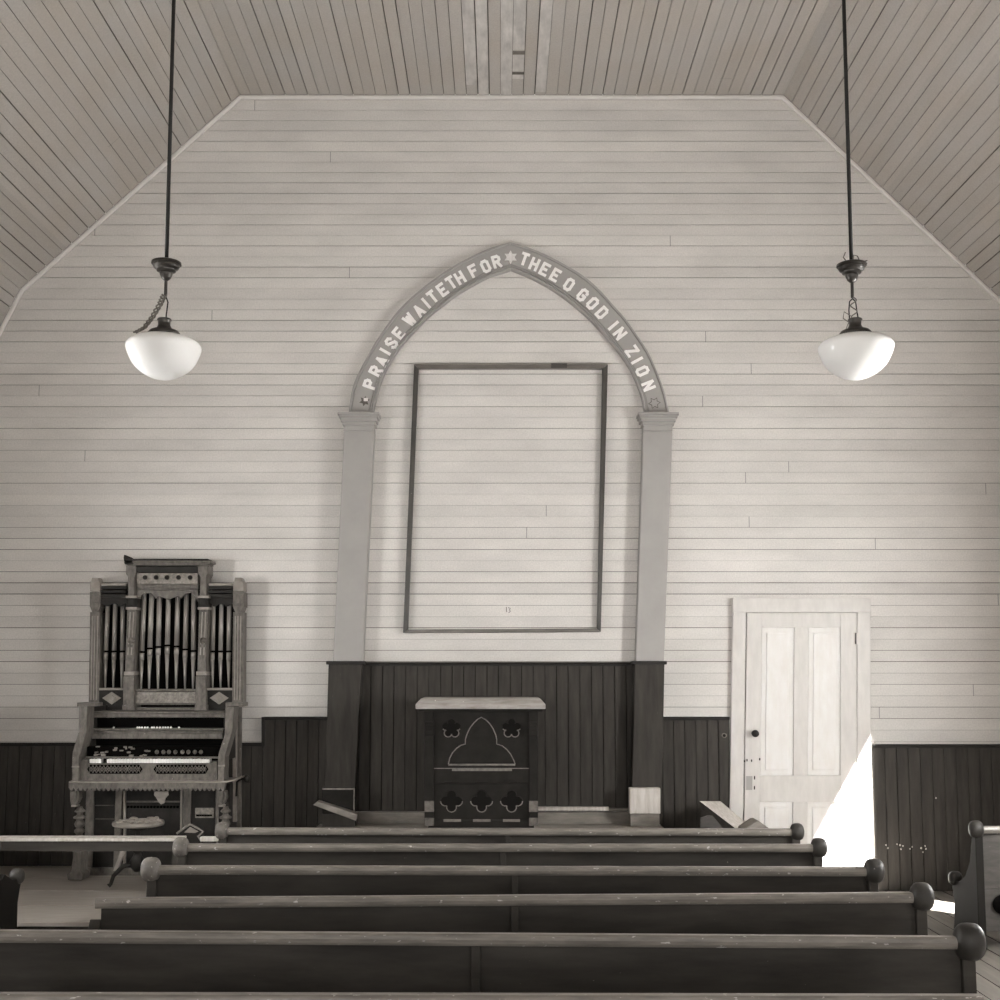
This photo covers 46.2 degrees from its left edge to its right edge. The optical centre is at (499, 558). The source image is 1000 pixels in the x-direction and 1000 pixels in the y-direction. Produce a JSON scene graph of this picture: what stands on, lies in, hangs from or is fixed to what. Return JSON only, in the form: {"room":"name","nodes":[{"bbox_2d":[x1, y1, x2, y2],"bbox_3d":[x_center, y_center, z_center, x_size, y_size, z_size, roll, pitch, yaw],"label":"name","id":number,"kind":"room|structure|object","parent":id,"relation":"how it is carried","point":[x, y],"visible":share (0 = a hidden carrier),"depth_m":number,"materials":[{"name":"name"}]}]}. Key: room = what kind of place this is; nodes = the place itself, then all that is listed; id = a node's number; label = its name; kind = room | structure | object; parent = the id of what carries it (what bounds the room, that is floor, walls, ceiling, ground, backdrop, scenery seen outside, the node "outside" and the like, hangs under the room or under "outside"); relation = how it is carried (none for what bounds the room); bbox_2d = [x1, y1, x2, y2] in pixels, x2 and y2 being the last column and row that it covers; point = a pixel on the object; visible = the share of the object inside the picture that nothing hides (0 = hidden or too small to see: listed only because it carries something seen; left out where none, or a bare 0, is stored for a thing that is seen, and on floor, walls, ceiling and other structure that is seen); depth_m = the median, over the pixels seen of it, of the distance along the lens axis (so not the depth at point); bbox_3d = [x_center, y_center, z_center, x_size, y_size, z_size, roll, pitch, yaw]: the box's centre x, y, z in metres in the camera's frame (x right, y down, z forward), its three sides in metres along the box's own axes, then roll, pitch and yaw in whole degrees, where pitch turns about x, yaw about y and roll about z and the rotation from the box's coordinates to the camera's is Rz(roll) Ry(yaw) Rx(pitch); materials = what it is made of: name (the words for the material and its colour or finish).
{"room":"church","nodes":[
{"label":"church","id":0,"kind":"room"},
{"bbox_2d":[0,274,19,325],"bbox_3d":[-3.804,-2.429,3.047,0.225,0.441,12.000,0,-6,0],"label":"ceiling","id":1,"kind":"structure","parent":0,"point":[8,290],"depth_m":8.91,"materials":[{"name":"paint"}]},
{"bbox_2d":[0,866,146,929],"bbox_3d":[-2.960,2.248,7.630,1.880,0.179,1.940,0,-6,0],"label":"floor","id":2,"kind":"structure","parent":0,"point":[47,900],"depth_m":7.50,"materials":[{"name":"paint"}]},
{"bbox_2d":[0,836,186,864],"bbox_3d":[-2.917,1.919,7.234,1.925,0.401,0.130,0,-6,0],"label":"pew","id":3,"kind":"object","parent":2,"relation":"on","point":[8,843],"visible":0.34,"depth_m":7.20,"materials":[{"name":"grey wood"}]},
{"bbox_2d":[107,816,164,886],"bbox_3d":[-2.411,1.949,7.808,0.343,0.440,0.359,0,-6,0],"label":"stool","id":4,"kind":"object","parent":2,"relation":"on","point":[136,824],"visible":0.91,"depth_m":7.75,"materials":[{"name":"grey wood"}]},
{"bbox_2d":[67,555,249,879],"bbox_3d":[-2.405,1.098,8.353,1.299,2.295,0.640,0,-6,0],"label":"pipe organ","id":5,"kind":"object","parent":2,"relation":"on","point":[169,641],"visible":0.98,"depth_m":8.49,"materials":[{"name":"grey wood"}]},
{"bbox_2d":[77,702,102,705],"bbox_3d":[-2.973,1.059,8.553,0.163,0.029,0.170,0,-6,0],"label":"shelf","id":6,"kind":"object","parent":5,"relation":"attached to","point":[79,703],"depth_m":8.47,"materials":[{"name":"grey wood"}]},
{"bbox_2d":[84,756,217,758],"bbox_3d":[-2.411,1.376,8.133,0.934,0.012,0.034,0,-6,0],"label":"shelf","id":7,"kind":"object","parent":5,"relation":"attached to","point":[85,757],"depth_m":8.12,"materials":[{"name":"grey wood"}]},
{"bbox_2d":[69,775,244,782],"bbox_3d":[-2.370,1.528,8.141,1.139,0.026,0.300,0,-6,0],"label":"shelf","id":8,"kind":"object","parent":5,"relation":"attached to","point":[75,778],"depth_m":8.07,"materials":[{"name":"grey wood"}]},
{"bbox_2d":[154,791,168,803],"bbox_3d":[-2.321,1.637,8.037,0.099,0.088,0.005,0,-6,0],"label":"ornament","id":9,"kind":"object","parent":5,"relation":"hanging from","point":[161,796],"visible":1,"depth_m":8.04,"materials":[{"name":"grey wood"}]},
{"bbox_2d":[226,702,247,705],"bbox_3d":[-1.919,1.059,8.553,0.127,0.029,0.170,0,-6,0],"label":"shelf","id":10,"kind":"object","parent":5,"relation":"attached to","point":[227,703],"depth_m":8.47,"materials":[{"name":"grey wood"}]},
{"bbox_2d":[176,823,205,842],"bbox_3d":[-1.977,1.916,7.491,0.179,0.457,0.060,0,-6,0],"label":"box","id":11,"kind":"object","parent":2,"relation":"on","point":[193,832],"visible":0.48,"depth_m":7.49,"materials":[{"name":"black paint"}]},
{"bbox_2d":[0,0,239,289],"bbox_3d":[-2.871,-3.425,3.143,1.667,1.559,12.000,0,-6,0],"label":"ceiling","id":12,"kind":"structure","parent":0,"point":[84,84],"depth_m":8.05,"materials":[{"name":"paint"}]},
{"bbox_2d":[325,412,380,787],"bbox_3d":[-1.092,0.296,8.736,0.373,2.798,0.149,0,-6,0],"label":"wall column","id":13,"kind":"structure","parent":0,"point":[345,672],"depth_m":8.70,"materials":[{"name":"grey paint"}]},
{"bbox_2d":[317,824,662,827],"bbox_3d":[-0.075,2.131,7.998,2.499,0.484,1.230,0,-6,0],"label":"floor","id":14,"kind":"structure","parent":0,"point":[319,825],"depth_m":8.48,"materials":[{"name":"wood"}]},
{"bbox_2d":[314,800,358,820],"bbox_3d":[-1.171,1.798,8.391,0.315,0.135,0.110,0,-6,0],"label":"plank","id":15,"kind":"object","parent":14,"relation":"on","point":[350,814],"visible":1,"depth_m":8.34,"materials":[{"name":"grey wood"}]},
{"bbox_2d":[322,787,355,826],"bbox_3d":[-1.166,1.797,8.501,0.241,0.277,0.080,0,-6,0],"label":"plinth block","id":16,"kind":"object","parent":14,"relation":"on","point":[345,797],"visible":0.77,"depth_m":8.47,"materials":[{"name":"black paint"}]},
{"bbox_2d":[416,697,545,827],"bbox_3d":[-0.134,1.449,8.294,0.894,0.930,0.530,0,-6,0],"label":"pulpit","id":17,"kind":"object","parent":14,"relation":"on","point":[481,753],"visible":0.99,"depth_m":8.09,"materials":[{"name":"black paint"}]},
{"bbox_2d":[628,787,659,825],"bbox_3d":[1.047,1.797,8.504,0.226,0.277,0.074,0,-6,0],"label":"plinth block","id":18,"kind":"object","parent":14,"relation":"on","point":[643,802],"visible":1,"depth_m":8.47,"materials":[{"name":"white wood"}]},
{"bbox_2d":[0,99,999,857],"bbox_3d":[0.000,-0.595,8.904,7.800,6.086,0.012,0,-6,0],"label":"wall","id":19,"kind":"structure","parent":0,"point":[717,229],"depth_m":8.95,"materials":[{"name":"paint"}]},
{"bbox_2d":[0,743,263,865],"bbox_3d":[-2.827,1.806,8.641,2.146,0.896,0.049,0,-6,0],"label":"wainscoting","id":20,"kind":"structure","parent":19,"relation":"attached to","point":[35,778],"depth_m":8.65,"materials":[{"name":"paint"}]},
{"bbox_2d":[261,717,264,745],"bbox_3d":[-1.753,1.278,8.697,0.026,0.212,0.039,0,-6,0],"label":"trim","id":21,"kind":"structure","parent":19,"relation":"attached to","point":[262,718],"depth_m":8.68,"materials":[{"name":"paint"}]},
{"bbox_2d":[262,717,326,826],"bbox_3d":[-1.466,1.711,8.650,0.574,1.087,0.049,0,-6,0],"label":"wainscoting","id":22,"kind":"structure","parent":19,"relation":"attached to","point":[294,753],"depth_m":8.67,"materials":[{"name":"paint"}]},
{"bbox_2d":[357,812,629,823],"bbox_3d":[-0.041,1.906,8.642,2.023,0.087,0.029,0,-6,0],"label":"baseboard","id":23,"kind":"structure","parent":19,"relation":"attached to","point":[364,817],"depth_m":8.63,"materials":[{"name":"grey wood"}]},
{"bbox_2d":[356,662,633,810],"bbox_3d":[-0.011,1.313,8.689,2.247,1.095,0.049,0,-6,0],"label":"wainscoting","id":24,"kind":"structure","parent":19,"relation":"attached to","point":[585,724],"depth_m":8.71,"materials":[{"name":"paint"}]},
{"bbox_2d":[0,95,999,335],"bbox_3d":[0.000,-2.625,9.080,7.790,2.008,0.028,0,-6,0],"label":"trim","id":25,"kind":"structure","parent":19,"relation":"attached to","point":[794,108],"depth_m":9.15,"materials":[{"name":"paint"}]},
{"bbox_2d":[403,364,607,632],"bbox_3d":[0.050,-0.467,8.861,1.546,2.050,0.047,0,-6,0],"label":"picture frame","id":26,"kind":"object","parent":19,"relation":"attached to","point":[604,367],"visible":1,"depth_m":8.86,"materials":[{"name":"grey wood"}]},
{"bbox_2d":[349,242,668,411],"bbox_3d":[0.068,-1.767,8.977,2.429,1.336,0.065,0,-6,0],"label":"arch","id":27,"kind":"object","parent":19,"relation":"attached to","point":[567,283],"visible":0.98,"depth_m":8.97,"materials":[{"name":"grey paint"}]},
{"bbox_2d":[538,806,627,810],"bbox_3d":[0.613,1.837,8.633,0.669,0.030,0.059,0,-6,0],"label":"trim","id":28,"kind":"structure","parent":19,"relation":"attached to","point":[540,808],"depth_m":8.61,"materials":[{"name":"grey wood"}]},
{"bbox_2d":[659,717,729,827],"bbox_3d":[1.411,1.800,8.642,0.582,1.267,0.049,0,-6,0],"label":"wainscoting","id":29,"kind":"structure","parent":19,"relation":"attached to","point":[696,755],"depth_m":8.67,"materials":[{"name":"paint"}]},
{"bbox_2d":[729,598,870,865],"bbox_3d":[2.222,1.353,8.660,1.102,2.134,0.099,0,-6,0],"label":"door","id":30,"kind":"structure","parent":19,"relation":"in","point":[803,689],"depth_m":8.70,"materials":[{"name":"beige paint"}]},
{"bbox_2d":[872,740,999,890],"bbox_3d":[3.329,1.887,8.633,1.141,1.094,0.049,0,-6,0],"label":"wainscoting","id":31,"kind":"structure","parent":19,"relation":"attached to","point":[926,797],"depth_m":8.65,"materials":[{"name":"paint"}]},
{"bbox_2d":[197,0,829,94],"bbox_3d":[0.090,-4.210,3.219,4.254,0.018,12.000,0,-6,0],"label":"ceiling","id":32,"kind":"structure","parent":0,"point":[266,47],"depth_m":8.43,"materials":[{"name":"paint"}]},
{"bbox_2d":[125,0,201,380],"bbox_3d":[-1.524,-2.391,5.454,0.335,3.175,0.335,0,-6,0],"label":"pendant lamp","id":33,"kind":"object","parent":32,"relation":"hanging from","point":[162,353],"visible":1,"depth_m":5.26,"materials":[{"name":"glass"}]},
{"bbox_2d":[818,0,894,380],"bbox_3d":[1.613,-2.391,5.454,0.335,3.175,0.335,0,-6,0],"label":"pendant lamp","id":34,"kind":"object","parent":32,"relation":"hanging from","point":[857,353],"visible":1,"depth_m":5.26,"materials":[{"name":"glass"}]},
{"bbox_2d":[630,412,678,789],"bbox_3d":[1.153,0.296,8.736,0.380,2.798,0.149,0,-6,0],"label":"wall column","id":35,"kind":"structure","parent":0,"point":[657,427],"depth_m":8.70,"materials":[{"name":"grey paint"}]},
{"bbox_2d":[783,0,999,297],"bbox_3d":[3.065,-3.362,3.137,1.696,1.686,12.000,0,-6,0],"label":"ceiling","id":36,"kind":"structure","parent":0,"point":[924,75],"depth_m":8.12,"materials":[{"name":"paint"}]},
{"bbox_2d":[879,891,999,999],"bbox_3d":[0.019,1.888,2.631,7.840,0.060,12.000,0,-6,0],"label":"floor","id":37,"kind":"structure","parent":0,"point":[940,919],"depth_m":7.04,"materials":[{"name":"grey wood"}]},
{"bbox_2d":[0,842,24,928],"bbox_3d":[-3.149,1.842,6.308,1.040,0.737,0.445,0,-6,0],"label":"pew","id":38,"kind":"object","parent":37,"relation":"on","point":[9,885],"visible":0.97,"depth_m":6.37,"materials":[{"name":"brown wood"}]},
{"bbox_2d":[200,836,218,842],"bbox_3d":[-1.744,1.973,7.023,0.108,0.612,0.040,0,-6,0],"label":"stand","id":39,"kind":"object","parent":37,"relation":"on","point":[206,839],"visible":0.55,"depth_m":7.03,"materials":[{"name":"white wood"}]},
{"bbox_2d":[0,992,983,999],"bbox_3d":[-0.137,1.563,3.429,2.965,0.740,0.447,0,-6,0],"label":"pew","id":40,"kind":"object","parent":37,"relation":"on","point":[3,995],"visible":1,"depth_m":3.27,"materials":[{"name":"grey wood"}]},
{"bbox_2d":[0,923,985,993],"bbox_3d":[-0.098,1.633,4.190,3.507,0.746,0.452,0,-6,2],"label":"pew","id":41,"kind":"object","parent":37,"relation":"on","point":[31,960],"visible":0.88,"depth_m":4.04,"materials":[{"name":"brown wood"}]},
{"bbox_2d":[172,837,827,865],"bbox_3d":[-0.001,1.843,6.300,3.430,0.734,0.442,0,-6,0],"label":"pew","id":42,"kind":"object","parent":37,"relation":"on","point":[425,854],"visible":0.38,"depth_m":6.14,"materials":[{"name":"brown wood"}]},
{"bbox_2d":[215,822,803,843],"bbox_3d":[0.052,1.903,6.918,3.398,0.731,0.440,0,-6,1],"label":"pew","id":43,"kind":"object","parent":37,"relation":"on","point":[224,833],"visible":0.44,"depth_m":6.76,"materials":[{"name":"brown wood"}]},
{"bbox_2d":[88,882,934,934],"bbox_3d":[0.051,1.703,4.886,3.432,0.740,0.447,0,-6,-2],"label":"pew","id":44,"kind":"object","parent":37,"relation":"on","point":[811,913],"visible":0.36,"depth_m":4.74,"materials":[{"name":"brown wood"}]},
{"bbox_2d":[140,857,884,896],"bbox_3d":[0.054,1.772,5.589,3.446,0.739,0.446,0,-6,1],"label":"pew","id":45,"kind":"object","parent":37,"relation":"on","point":[162,880],"visible":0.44,"depth_m":5.43,"materials":[{"name":"brown wood"}]},
{"bbox_2d":[700,815,722,827],"bbox_3d":[1.385,2.008,7.653,0.146,0.660,0.020,0,-6,0],"label":"board","id":46,"kind":"object","parent":37,"relation":"on","point":[708,821],"visible":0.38,"depth_m":7.67,"materials":[{"name":"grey wood"}]},
{"bbox_2d":[700,801,744,827],"bbox_3d":[1.636,2.034,8.149,0.405,0.704,0.722,-3,-6,26],"label":"stair cheek","id":47,"kind":"structure","parent":37,"relation":"on","point":[725,817],"depth_m":8.12,"materials":[{"name":"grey wood"}]},
{"bbox_2d":[738,818,767,827],"bbox_3d":[1.639,2.005,7.553,0.191,0.647,0.180,0,-6,0],"label":"block","id":48,"kind":"object","parent":37,"relation":"on","point":[751,822],"visible":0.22,"depth_m":7.51,"materials":[{"name":"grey wood"}]},
{"bbox_2d":[948,820,999,949],"bbox_3d":[3.351,1.911,7.005,1.215,0.733,0.441,0,-6,0],"label":"pew","id":49,"kind":"object","parent":37,"relation":"on","point":[977,894],"visible":0.99,"depth_m":6.84,"materials":[{"name":"brown wood"}]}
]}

